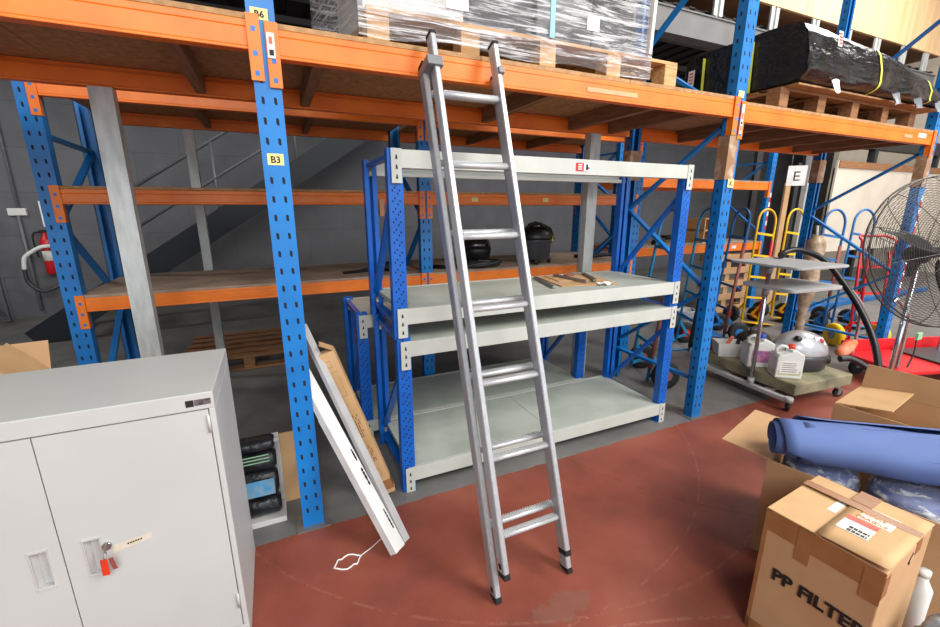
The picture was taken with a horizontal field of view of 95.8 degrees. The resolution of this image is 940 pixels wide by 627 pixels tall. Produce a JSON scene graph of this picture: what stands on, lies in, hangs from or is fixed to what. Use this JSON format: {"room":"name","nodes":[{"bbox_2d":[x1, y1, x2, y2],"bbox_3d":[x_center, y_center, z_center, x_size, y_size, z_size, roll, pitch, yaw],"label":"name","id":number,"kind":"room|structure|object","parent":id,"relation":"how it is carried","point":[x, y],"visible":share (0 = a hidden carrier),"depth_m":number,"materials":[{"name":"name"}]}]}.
{"room":"warehouse","nodes":[
{"label":"warehouse","id":0,"kind":"room"},
{"bbox_2d":[0,80,802,319],"bbox_3d":[1.066,-4.210,8.961,22.000,7.000,0.200,-6,15,-24],"label":"wall","id":1,"kind":"structure","parent":0,"point":[325,234],"depth_m":7.30,"materials":[{"name":"paint"}]},
{"bbox_2d":[6,208,27,215],"bbox_3d":[-6.398,-1.437,6.008,0.200,0.100,0.049,-6,15,-24],"label":"junction box","id":2,"kind":"object","parent":1,"relation":"attached to","point":[11,211],"visible":1,"depth_m":5.99,"materials":[{"name":"white plastic"}]},
{"bbox_2d":[0,132,43,310],"bbox_3d":[-6.390,-2.038,5.856,0.054,4.100,0.040,-6,15,-24],"label":"conduit","id":3,"kind":"object","parent":1,"relation":"attached to","point":[1,140],"visible":1,"depth_m":6.06,"materials":[{"name":"grey plastic"}]},
{"bbox_2d":[21,244,59,292],"bbox_3d":[-6.141,-0.665,6.196,0.499,0.692,0.276,-6,15,-24],"label":"hose","id":4,"kind":"object","parent":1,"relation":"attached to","point":[26,255],"visible":0.8,"depth_m":6.02,"materials":[{"name":"rubber"}]},
{"bbox_2d":[38,201,44,226],"bbox_3d":[-6.077,-1.448,6.175,0.240,0.360,0.015,-6,15,-24],"label":"safety sign","id":5,"kind":"object","parent":1,"relation":"attached to","point":[38,201],"visible":0.17,"depth_m":6.12,"materials":[{"name":"plastic"}]},
{"bbox_2d":[32,230,56,274],"bbox_3d":[-6.143,-0.891,6.174,0.161,0.640,0.207,5,15,20],"label":"fire extinguisher","id":6,"kind":"object","parent":1,"relation":"attached to","point":[46,252],"visible":0.81,"depth_m":6.13,"materials":[{"name":"red paint"}]},
{"bbox_2d":[0,262,939,626],"bbox_3d":[3.928,0.763,3.737,22.000,0.100,15.000,-6,15,-24],"label":"floor","id":7,"kind":"structure","parent":0,"point":[660,517],"depth_m":2.32,"materials":[{"name":"red concrete"}]},
{"bbox_2d":[0,279,12,321],"bbox_3d":[-7.317,-0.929,5.482,1.712,2.294,0.202,-6,15,-24],"label":"gate","id":8,"kind":"object","parent":7,"relation":"on","point":[2,293],"visible":1,"depth_m":5.98,"materials":[{"name":"grey metal"}]},
{"bbox_2d":[0,340,50,374],"bbox_3d":[-2.071,0.631,1.900,0.377,1.050,0.375,-9,17,-31],"label":"cardboard box","id":9,"kind":"object","parent":7,"relation":"on","point":[29,356],"visible":0.02,"depth_m":1.92,"materials":[{"name":"brown cardboard"}]},
{"bbox_2d":[86,85,164,357],"bbox_3d":[-1.874,-0.087,2.429,0.140,2.185,0.115,-6,15,-24],"label":"column","id":10,"kind":"structure","parent":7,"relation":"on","point":[104,104],"depth_m":2.29,"materials":[{"name":"metal"}]},
{"bbox_2d":[0,348,254,626],"bbox_3d":[-1.342,0.744,1.512,0.913,1.020,0.517,-6,15,-24],"label":"base cabinet","id":11,"kind":"object","parent":7,"relation":"on","point":[124,498],"visible":1,"depth_m":1.36,"materials":[{"name":"silver metal"}]},
{"bbox_2d":[24,131,366,342],"bbox_3d":[-3.094,-2.031,5.968,5.185,4.442,0.850,-6,15,-24],"label":"stair","id":12,"kind":"structure","parent":7,"relation":"on","point":[221,221],"depth_m":5.54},
{"bbox_2d":[183,129,231,378],"bbox_3d":[-2.359,-0.714,3.766,0.110,2.750,0.115,-6,15,-24],"label":"prop","id":13,"kind":"object","parent":7,"relation":"on","point":[189,137],"visible":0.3,"depth_m":3.73,"materials":[{"name":"metal"}]},
{"bbox_2d":[186,328,312,371],"bbox_3d":[-2.442,0.384,4.751,1.200,0.140,1.000,-6,15,-24],"label":"wooden pallet","id":14,"kind":"object","parent":7,"relation":"on","point":[250,342],"visible":0.44,"depth_m":4.61,"materials":[{"name":"brown wood"}]},
{"bbox_2d":[251,432,286,529],"bbox_3d":[-1.097,0.875,2.224,0.215,0.420,0.188,-6,15,-24],"label":"tray","id":15,"kind":"object","parent":7,"relation":"on","point":[280,516],"visible":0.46,"depth_m":2.28,"materials":[{"name":"white plastic"}]},
{"bbox_2d":[248,491,281,518],"bbox_3d":[-1.103,1.012,2.252,0.190,0.112,0.110,-6,15,-24],"label":"pack","id":16,"kind":"object","parent":15,"relation":"on","point":[271,503],"visible":0.64,"depth_m":2.22},
{"bbox_2d":[244,466,279,499],"bbox_3d":[-1.102,0.883,2.217,0.190,0.147,0.114,-6,15,-24],"label":"pack","id":17,"kind":"object","parent":16,"relation":"on","point":[263,482],"visible":0.65,"depth_m":2.18},
{"bbox_2d":[242,447,276,473],"bbox_3d":[-1.102,0.755,2.186,0.190,0.108,0.114,-6,15,-24],"label":"pack","id":18,"kind":"object","parent":17,"relation":"on","point":[265,459],"visible":0.7,"depth_m":2.15},
{"bbox_2d":[239,433,277,454],"bbox_3d":[-1.099,0.664,2.167,0.220,0.072,0.109,-6,15,-24],"label":"pack","id":19,"kind":"object","parent":18,"relation":"on","point":[257,443],"visible":0.8,"depth_m":2.14,"materials":[{"name":"plastic"}]},
{"bbox_2d":[278,430,299,500],"bbox_3d":[-1.000,0.850,2.371,0.085,0.399,0.057,-6,15,-24],"label":"chipboard offcut","id":20,"kind":"object","parent":7,"relation":"on","point":[286,439],"visible":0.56,"depth_m":2.36,"materials":[{"name":"wood"}]},
{"bbox_2d":[11,81,646,375],"bbox_3d":[-0.577,-0.577,4.020,4.860,2.360,0.991,-6,15,-24],"label":"rack","id":21,"kind":"object","parent":7,"relation":"on","point":[56,200],"visible":0.48,"depth_m":3.29,"materials":[{"name":"metal"}]},
{"bbox_2d":[343,261,388,273],"bbox_3d":[-0.835,-0.404,3.719,0.558,0.070,0.211,-6,15,-24],"label":"cable","id":22,"kind":"object","parent":21,"relation":"on","point":[387,262],"visible":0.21,"depth_m":3.64,"materials":[{"name":"rubber"}]},
{"bbox_2d":[433,259,501,268],"bbox_3d":[-0.006,-0.457,3.933,0.668,0.069,0.206,-6,15,-24],"label":"hose","id":23,"kind":"object","parent":21,"relation":"on","point":[479,263],"visible":0.91,"depth_m":3.89,"materials":[{"name":"black plastic"}]},
{"bbox_2d":[464,239,490,260],"bbox_3d":[0.049,-0.677,4.295,0.330,0.322,0.330,-6,15,-24],"label":"vacuum","id":24,"kind":"object","parent":21,"relation":"on","point":[478,248],"visible":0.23,"depth_m":4.16,"materials":[{"name":"black plastic"}]},
{"bbox_2d":[524,221,554,264],"bbox_3d":[0.679,-0.724,4.302,0.444,0.410,0.356,-13,19,-43],"label":"vacuum","id":25,"kind":"object","parent":21,"relation":"on","point":[539,239],"visible":0.82,"depth_m":4.14,"materials":[{"name":"grey plastic"}]},
{"bbox_2d":[574,253,611,258],"bbox_3d":[1.293,-0.633,4.632,0.419,0.068,0.254,-6,15,-24],"label":"hose","id":26,"kind":"object","parent":21,"relation":"on","point":[599,254],"visible":0.49,"depth_m":4.60,"materials":[{"name":"rubber"}]},
{"bbox_2d":[318,341,394,492],"bbox_3d":[-0.610,0.589,2.299,0.369,0.937,0.066,-4,15,-15],"label":"carton","id":27,"kind":"object","parent":7,"relation":"on","point":[329,356],"visible":0.6,"depth_m":2.25,"materials":[{"name":"brown cardboard"}]},
{"bbox_2d":[333,539,380,569],"bbox_3d":[-0.518,1.142,2.010,0.263,0.007,0.083,-11,18,-37],"label":"strap","id":28,"kind":"object","parent":7,"relation":"on","point":[334,567],"visible":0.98,"depth_m":1.98,"materials":[{"name":"fabric"}]},
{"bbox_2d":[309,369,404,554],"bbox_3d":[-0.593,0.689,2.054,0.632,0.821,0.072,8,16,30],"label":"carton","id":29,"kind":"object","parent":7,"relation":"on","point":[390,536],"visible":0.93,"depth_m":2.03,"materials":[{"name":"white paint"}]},
{"bbox_2d":[305,324,409,542],"bbox_3d":[-0.584,0.580,2.109,0.675,0.998,0.042,9,17,32],"label":"carton","id":30,"kind":"object","parent":7,"relation":"on","point":[324,372],"visible":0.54,"depth_m":2.10,"materials":[{"name":"white cardboard"}]},
{"bbox_2d":[342,296,585,436],"bbox_3d":[0.001,0.293,3.564,1.938,0.935,0.633,-6,15,-24],"label":"shelving unit","id":31,"kind":"object","parent":7,"relation":"on","point":[430,392],"visible":0.4,"depth_m":3.42,"materials":[{"name":"grey metal"}]},
{"bbox_2d":[0,0,939,533],"bbox_3d":[0.271,-1.232,2.646,8.530,4.300,0.991,-6,15,-24],"label":"rack","id":32,"kind":"object","parent":7,"relation":"on","point":[168,47],"visible":0.83,"depth_m":2.25,"materials":[{"name":"metal"}]},
{"bbox_2d":[352,4,677,86],"bbox_3d":[0.229,-1.448,2.599,1.880,0.150,0.860,-6,15,-24],"label":"wooden pallet","id":33,"kind":"object","parent":32,"relation":"on","point":[662,72],"visible":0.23,"depth_m":2.22,"materials":[{"name":"brown wood"}]},
{"bbox_2d":[310,0,657,81],"bbox_3d":[0.079,-1.748,2.390,1.780,0.800,0.876,-6,15,-24],"label":"load","id":34,"kind":"object","parent":33,"relation":"on","point":[603,24],"visible":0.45,"depth_m":2.21,"materials":[{"name":"plastic"}]},
{"bbox_2d":[745,86,915,126],"bbox_3d":[2.895,-1.735,3.831,1.960,0.150,0.950,-6,15,-24],"label":"wooden pallet","id":35,"kind":"object","parent":32,"relation":"on","point":[779,96],"visible":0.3,"depth_m":3.39,"materials":[{"name":"brown wood"}]},
{"bbox_2d":[684,22,939,117],"bbox_3d":[3.024,-1.961,3.685,2.190,0.456,1.035,-6,15,-24],"label":"load","id":36,"kind":"object","parent":35,"relation":"on","point":[803,56],"visible":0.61,"depth_m":3.12,"materials":[{"name":"plastic"}]},
{"bbox_2d":[418,29,572,604],"bbox_3d":[0.119,-0.022,1.885,0.417,2.354,0.827,-6,15,-24],"label":"ladder","id":37,"kind":"object","parent":7,"relation":"on","point":[429,70],"visible":1,"depth_m":1.84,"materials":[{"name":"metal"}]},
{"bbox_2d":[372,298,676,492],"bbox_3d":[0.427,0.414,3.035,2.073,0.932,0.653,-6,15,-24],"label":"shelving unit","id":38,"kind":"object","parent":7,"relation":"on","point":[436,441],"visible":0.82,"depth_m":2.89,"materials":[{"name":"grey metal"}]},
{"bbox_2d":[362,148,694,339],"bbox_3d":[0.422,-0.496,2.805,2.083,0.944,0.653,-6,15,-24],"label":"shelving unit","id":39,"kind":"object","parent":38,"relation":"on","point":[415,304],"depth_m":2.62,"materials":[{"name":"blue metal"}]},
{"bbox_2d":[537,272,618,286],"bbox_3d":[0.761,-0.254,3.067,0.430,0.029,0.436,-4,15,-14],"label":"cardboard sheet","id":40,"kind":"object","parent":39,"relation":"on","point":[562,282],"depth_m":3.02,"materials":[{"name":"brown cardboard"}]},
{"bbox_2d":[596,281,613,284],"bbox_3d":[0.919,-0.208,2.890,0.121,0.024,0.061,-6,15,-24],"label":"paper scrap","id":41,"kind":"object","parent":40,"relation":"on","point":[603,282],"visible":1,"depth_m":2.88,"materials":[{"name":"white paper"}]},
{"bbox_2d":[571,133,600,378],"bbox_3d":[0.997,-0.398,3.700,0.140,2.169,0.115,-6,15,-24],"label":"column","id":42,"kind":"structure","parent":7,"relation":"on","point":[592,140],"depth_m":3.57,"materials":[{"name":"metal"}]},
{"bbox_2d":[629,208,679,388],"bbox_3d":[1.750,-0.151,3.926,0.273,1.598,0.574,-1,14,-2],"label":"hand truck","id":43,"kind":"object","parent":7,"relation":"on","point":[648,352],"visible":0.41,"depth_m":3.94,"materials":[{"name":"metal"}]},
{"bbox_2d":[571,142,777,329],"bbox_3d":[3.061,-1.371,6.380,3.140,2.750,0.891,-6,15,-24],"label":"rack","id":44,"kind":"object","parent":7,"relation":"on","point":[700,185],"visible":0.23,"depth_m":6.29,"materials":[{"name":"metal"}]},
{"bbox_2d":[651,234,670,244],"bbox_3d":[2.765,-1.055,6.043,0.405,0.144,0.137,-6,15,-24],"label":"hose","id":45,"kind":"object","parent":44,"relation":"on","point":[665,237],"visible":0.54,"depth_m":6.02,"materials":[{"name":"rubber"}]},
{"bbox_2d":[685,218,708,242],"bbox_3d":[3.594,-1.272,6.468,0.480,0.356,0.300,-6,15,-24],"label":"cardboard box","id":46,"kind":"object","parent":44,"relation":"on","point":[692,223],"visible":0.39,"depth_m":6.40,"materials":[{"name":"brown cardboard"}]},
{"bbox_2d":[674,307,694,328],"bbox_3d":[2.772,0.093,5.562,0.323,0.310,0.340,-6,15,-24],"label":"plastic bucket","id":47,"kind":"object","parent":7,"relation":"on","point":[688,311],"visible":0.25,"depth_m":5.45,"materials":[{"name":"white plastic"}]},
{"bbox_2d":[657,207,713,350],"bbox_3d":[2.451,-0.362,4.746,0.526,1.599,0.574,1,14,3],"label":"hand truck","id":48,"kind":"object","parent":7,"relation":"on","point":[684,331],"visible":0.53,"depth_m":4.85,"materials":[{"name":"metal"}]},
{"bbox_2d":[694,252,751,312],"bbox_3d":[3.912,-0.469,6.570,1.000,0.900,0.140,-6,15,-24],"label":"wooden pallet","id":49,"kind":"object","parent":7,"relation":"on","point":[728,270],"visible":0.35,"depth_m":6.56,"materials":[{"name":"wood"}]},
{"bbox_2d":[711,207,750,337],"bbox_3d":[3.179,-0.494,5.271,0.466,1.599,0.554,1,14,3],"label":"hand truck","id":50,"kind":"object","parent":7,"relation":"on","point":[721,320],"visible":0.8,"depth_m":5.22,"materials":[{"name":"metal"}]},
{"bbox_2d":[734,151,763,301],"bbox_3d":[4.640,-1.419,7.085,0.101,2.503,0.288,9,16,31],"label":"plank","id":51,"kind":"object","parent":7,"relation":"on","point":[759,155],"visible":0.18,"depth_m":6.98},
{"bbox_2d":[723,208,776,324],"bbox_3d":[3.976,-0.611,5.830,0.614,1.615,0.467,-5,15,-18],"label":"hand truck","id":52,"kind":"object","parent":7,"relation":"on","point":[753,313],"visible":0.77,"depth_m":5.90,"materials":[{"name":"yellow paint"}]},
{"bbox_2d":[743,151,756,251],"bbox_3d":[4.786,-1.526,7.299,0.250,2.603,0.121,-6,15,-24],"label":"plank","id":53,"kind":"object","parent":7,"relation":"on","point":[755,151],"visible":0.04,"depth_m":7.14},
{"bbox_2d":[706,257,848,410],"bbox_3d":[2.716,0.102,3.791,0.883,1.155,0.882,-6,15,-24],"label":"trolley","id":54,"kind":"object","parent":7,"relation":"on","point":[787,285],"visible":0.71,"depth_m":3.51,"materials":[{"name":"metal"}]},
{"bbox_2d":[747,376,754,383],"bbox_3d":[2.441,0.580,3.695,0.052,0.055,0.052,-6,15,-24],"label":"socket","id":55,"kind":"object","parent":54,"relation":"attached to","point":[750,380],"depth_m":3.68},
{"bbox_2d":[708,350,852,395],"bbox_3d":[2.782,0.489,3.912,0.700,0.098,0.880,-5,15,-19],"label":"stone slab","id":56,"kind":"object","parent":54,"relation":"on","point":[828,377],"visible":0.49,"depth_m":3.58,"materials":[{"name":"beige stone"}]},
{"bbox_2d":[712,336,742,356],"bbox_3d":[2.476,0.299,4.071,0.240,0.191,0.180,3,14,10],"label":"plastic tub","id":57,"kind":"object","parent":56,"relation":"on","point":[719,346],"depth_m":4.02,"materials":[{"name":"white plastic"}]},
{"bbox_2d":[734,325,771,343],"bbox_3d":[2.765,0.245,4.148,0.390,0.259,0.298,-10,17,-33],"label":"vacuum","id":58,"kind":"object","parent":56,"relation":"on","point":[743,335],"visible":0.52,"depth_m":4.09,"materials":[{"name":"black plastic"}]},
{"bbox_2d":[740,333,774,367],"bbox_3d":[2.568,0.320,3.791,0.209,0.287,0.155,3,14,11],"label":"jerry can","id":59,"kind":"object","parent":56,"relation":"on","point":[766,346],"visible":0.77,"depth_m":3.74,"materials":[{"name":"white plastic"}]},
{"bbox_2d":[767,343,804,378],"bbox_3d":[2.639,0.388,3.547,0.200,0.274,0.148,3,14,11],"label":"jerry can","id":60,"kind":"object","parent":56,"relation":"on","point":[785,362],"visible":1,"depth_m":3.50,"materials":[{"name":"plastic"}]},
{"bbox_2d":[773,330,830,371],"bbox_3d":[2.921,0.309,3.758,0.466,0.324,0.357,-1,14,-4],"label":"vacuum","id":61,"kind":"object","parent":56,"relation":"on","point":[814,347],"visible":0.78,"depth_m":3.62,"materials":[{"name":"grey plastic"}]},
{"bbox_2d":[731,257,848,270],"bbox_3d":[2.638,-0.419,3.536,0.600,0.020,0.600,-5,15,-19],"label":"tray","id":62,"kind":"object","parent":54,"relation":"on","point":[769,262],"depth_m":3.44,"materials":[{"name":"grey metal"}]},
{"bbox_2d":[743,278,841,293],"bbox_3d":[2.667,-0.236,3.528,0.600,0.028,0.440,-5,15,-19],"label":"tray","id":63,"kind":"object","parent":54,"relation":"on","point":[787,285],"depth_m":3.43,"materials":[{"name":"grey metal"}]},
{"bbox_2d":[778,247,882,366],"bbox_3d":[3.046,0.092,3.572,0.297,1.229,0.927,-8,16,-30],"label":"hose","id":64,"kind":"object","parent":54,"relation":"on","point":[877,359],"visible":0.77,"depth_m":3.47,"materials":[{"name":"black plastic"}]},
{"bbox_2d":[752,208,802,318],"bbox_3d":[4.548,-0.669,6.061,0.614,1.615,0.467,-5,15,-18],"label":"hand truck","id":65,"kind":"object","parent":7,"relation":"on","point":[779,309],"visible":0.48,"depth_m":6.13,"materials":[{"name":"yellow paint"}]},
{"bbox_2d":[767,183,790,307],"bbox_3d":[4.885,-1.055,6.760,0.090,1.953,0.237,9,16,31],"label":"plank","id":66,"kind":"object","parent":7,"relation":"on","point":[786,191],"visible":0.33,"depth_m":6.68,"materials":[{"name":"wood"}]},
{"bbox_2d":[775,163,802,300],"bbox_3d":[5.402,-1.353,7.230,0.079,2.301,0.242,9,16,31],"label":"plank","id":67,"kind":"object","parent":7,"relation":"on","point":[795,188],"visible":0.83,"depth_m":7.17,"materials":[{"name":"brown wood"}]},
{"bbox_2d":[780,155,812,302],"bbox_3d":[5.206,-1.452,6.704,0.160,2.750,0.115,-6,15,-24],"label":"prop","id":68,"kind":"object","parent":7,"relation":"on","point":[803,193],"visible":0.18,"depth_m":6.66,"materials":[{"name":"metal"}]},
{"bbox_2d":[794,226,826,329],"bbox_3d":[3.804,-0.279,4.799,0.240,1.402,0.236,-6,15,-24],"label":"roll","id":69,"kind":"object","parent":7,"relation":"on","point":[817,243],"visible":0.56,"depth_m":4.71,"materials":[{"name":"beige fabric"}]},
{"bbox_2d":[781,209,846,330],"bbox_3d":[4.603,-0.525,5.506,0.664,1.618,0.467,-4,15,-14],"label":"hand truck","id":70,"kind":"object","parent":7,"relation":"on","point":[819,319],"visible":0.48,"depth_m":5.61,"materials":[{"name":"metal"}]},
{"bbox_2d":[722,410,939,620],"bbox_3d":[1.683,0.893,1.994,0.500,0.496,0.817,-12,18,-39],"label":"cardboard box","id":71,"kind":"object","parent":7,"relation":"on","point":[750,434],"visible":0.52,"depth_m":1.96,"materials":[{"name":"brown cardboard"}]},
{"bbox_2d":[782,455,859,492],"bbox_3d":[1.596,0.889,1.987,0.287,0.495,0.287,-6,15,-24],"label":"roll","id":72,"kind":"object","parent":71,"relation":"in","point":[849,479],"visible":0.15,"depth_m":1.86,"materials":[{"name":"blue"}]},
{"bbox_2d":[767,415,939,485],"bbox_3d":[1.968,0.588,1.671,1.310,0.237,0.305,6,15,21],"label":"roll","id":73,"kind":"object","parent":72,"relation":"on","point":[905,453],"visible":1,"depth_m":1.74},
{"bbox_2d":[866,475,939,523],"bbox_3d":[1.805,0.939,1.777,0.291,0.500,0.290,-6,15,-24],"label":"roll","id":74,"kind":"object","parent":71,"relation":"in","point":[923,500],"visible":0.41,"depth_m":1.70,"materials":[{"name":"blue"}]},
{"bbox_2d":[744,475,934,626],"bbox_3d":[1.335,0.971,1.564,0.394,0.554,0.333,-8,16,-29],"label":"cardboard box","id":75,"kind":"object","parent":7,"relation":"on","point":[831,554],"visible":1,"depth_m":1.46,"materials":[{"name":"cardboard"}]},
{"bbox_2d":[771,568,862,626],"bbox_3d":[1.177,0.981,1.445,0.002,0.048,0.272,-8,16,-29],"label":"print","id":76,"kind":"object","parent":75,"relation":"attached to","point":[813,599],"depth_m":1.45},
{"bbox_2d":[811,209,875,327],"bbox_3d":[5.183,-0.578,5.720,0.683,1.619,0.467,-4,15,-14],"label":"hand truck","id":77,"kind":"object","parent":7,"relation":"on","point":[843,315],"visible":0.59,"depth_m":5.80,"materials":[{"name":"metal"}]},
{"bbox_2d":[837,355,867,369],"bbox_3d":[3.455,0.582,3.581,0.225,0.320,0.582,-4,15,-17],"label":"hose","id":78,"kind":"object","parent":7,"relation":"on","point":[862,364],"visible":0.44,"depth_m":3.74,"materials":[{"name":"black plastic"}]},
{"bbox_2d":[823,234,896,345],"bbox_3d":[4.568,-0.222,4.804,0.594,1.302,0.488,0,14,0],"label":"hand truck","id":79,"kind":"object","parent":7,"relation":"on","point":[831,338],"visible":0.4,"depth_m":4.88,"materials":[{"name":"red paint"}]},
{"bbox_2d":[783,143,939,277],"bbox_3d":[8.891,-2.331,9.507,5.300,3.090,0.160,-6,15,-24],"label":"rack","id":80,"kind":"object","parent":7,"relation":"on","point":[873,153],"visible":0.06,"depth_m":9.45,"materials":[{"name":"metal"}]},
{"bbox_2d":[785,154,807,185],"bbox_3d":[4.781,-2.109,6.199,0.230,0.470,0.028,7,16,25],"label":"letter sign","id":81,"kind":"object","parent":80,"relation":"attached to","point":[796,176],"visible":0.9,"depth_m":6.21,"materials":[{"name":"paper"}]},
{"bbox_2d":[808,287,927,310],"bbox_3d":[7.090,-0.278,7.511,4.000,0.070,0.070,-6,15,-24],"label":"bar","id":82,"kind":"object","parent":7,"relation":"on","point":[870,297],"visible":0.44,"depth_m":7.36,"materials":[{"name":"blue metal"}]},
{"bbox_2d":[820,160,939,282],"bbox_3d":[8.844,-1.870,9.046,4.650,2.420,0.140,-6,15,-24],"label":"board","id":83,"kind":"object","parent":7,"relation":"on","point":[846,175],"visible":0.5,"depth_m":8.47,"materials":[{"name":"metal"}]},
{"bbox_2d":[831,364,939,428],"bbox_3d":[2.486,0.731,2.324,0.440,0.651,0.720,-9,17,-32],"label":"cardboard box","id":84,"kind":"object","parent":7,"relation":"on","point":[884,396],"visible":0.37,"depth_m":2.47,"materials":[{"name":"brown cardboard"}]},
{"bbox_2d":[841,289,939,374],"bbox_3d":[4.250,0.205,3.970,1.409,0.866,0.580,-2,14,-6],"label":"trolley","id":85,"kind":"object","parent":7,"relation":"on","point":[926,358],"visible":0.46,"depth_m":4.08,"materials":[{"name":"red metal"}]},
{"bbox_2d":[834,339,857,355],"bbox_3d":[3.539,0.328,3.989,0.278,0.152,0.107,-6,15,-24],"label":"scoop","id":86,"kind":"object","parent":85,"relation":"on","point":[846,348],"visible":0.91,"depth_m":3.94,"materials":[{"name":"orange plastic"}]},
{"bbox_2d":[906,332,922,367],"bbox_3d":[3.898,0.320,3.735,0.146,0.303,0.029,-8,16,-28],"label":"stem","id":87,"kind":"object","parent":85,"relation":"on","point":[918,336],"visible":1,"depth_m":3.73,"materials":[{"name":"black plastic"}]},
{"bbox_2d":[862,175,939,369],"bbox_3d":[2.868,0.029,2.781,0.917,1.789,0.541,2,14,7],"label":"pedestal fan","id":88,"kind":"object","parent":7,"relation":"on","point":[921,251],"visible":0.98,"depth_m":2.59,"materials":[{"name":"metal"}]},
{"bbox_2d":[902,566,932,626],"bbox_3d":[1.664,1.089,1.594,0.072,0.311,0.072,-6,15,-24],"label":"plastic bottle","id":89,"kind":"object","parent":7,"relation":"on","point":[922,593],"visible":0.79,"depth_m":1.56,"materials":[{"name":"plastic"}]},
{"bbox_2d":[914,613,939,626],"bbox_3d":[1.539,1.120,1.372,0.265,0.355,0.202,-6,15,-24],"label":"plastic bag","id":90,"kind":"object","parent":7,"relation":"on","point":[933,620],"visible":1,"depth_m":1.37,"materials":[{"name":"plastic"}]},
{"bbox_2d":[172,0,939,87],"bbox_3d":[0.591,-5.567,6.403,19.250,2.920,3.300,-6,15,-24],"label":"wall","id":91,"kind":"structure","parent":0,"point":[700,27],"depth_m":7.15,"materials":[{"name":"beige paint"}]},
{"bbox_2d":[819,119,894,269],"bbox_3d":[9.966,-3.313,10.932,2.400,4.300,0.100,-6,15,-24],"label":"wall partition","id":92,"kind":"structure","parent":0,"point":[854,155],"depth_m":10.71,"materials":[{"name":"beige paint"}]},
{"bbox_2d":[811,57,939,271],"bbox_3d":[13.264,-3.623,6.625,0.200,7.000,14.300,-6,15,-24],"label":"wall","id":93,"kind":"structure","parent":0,"point":[933,64],"depth_m":11.07,"materials":[{"name":"white paint"}]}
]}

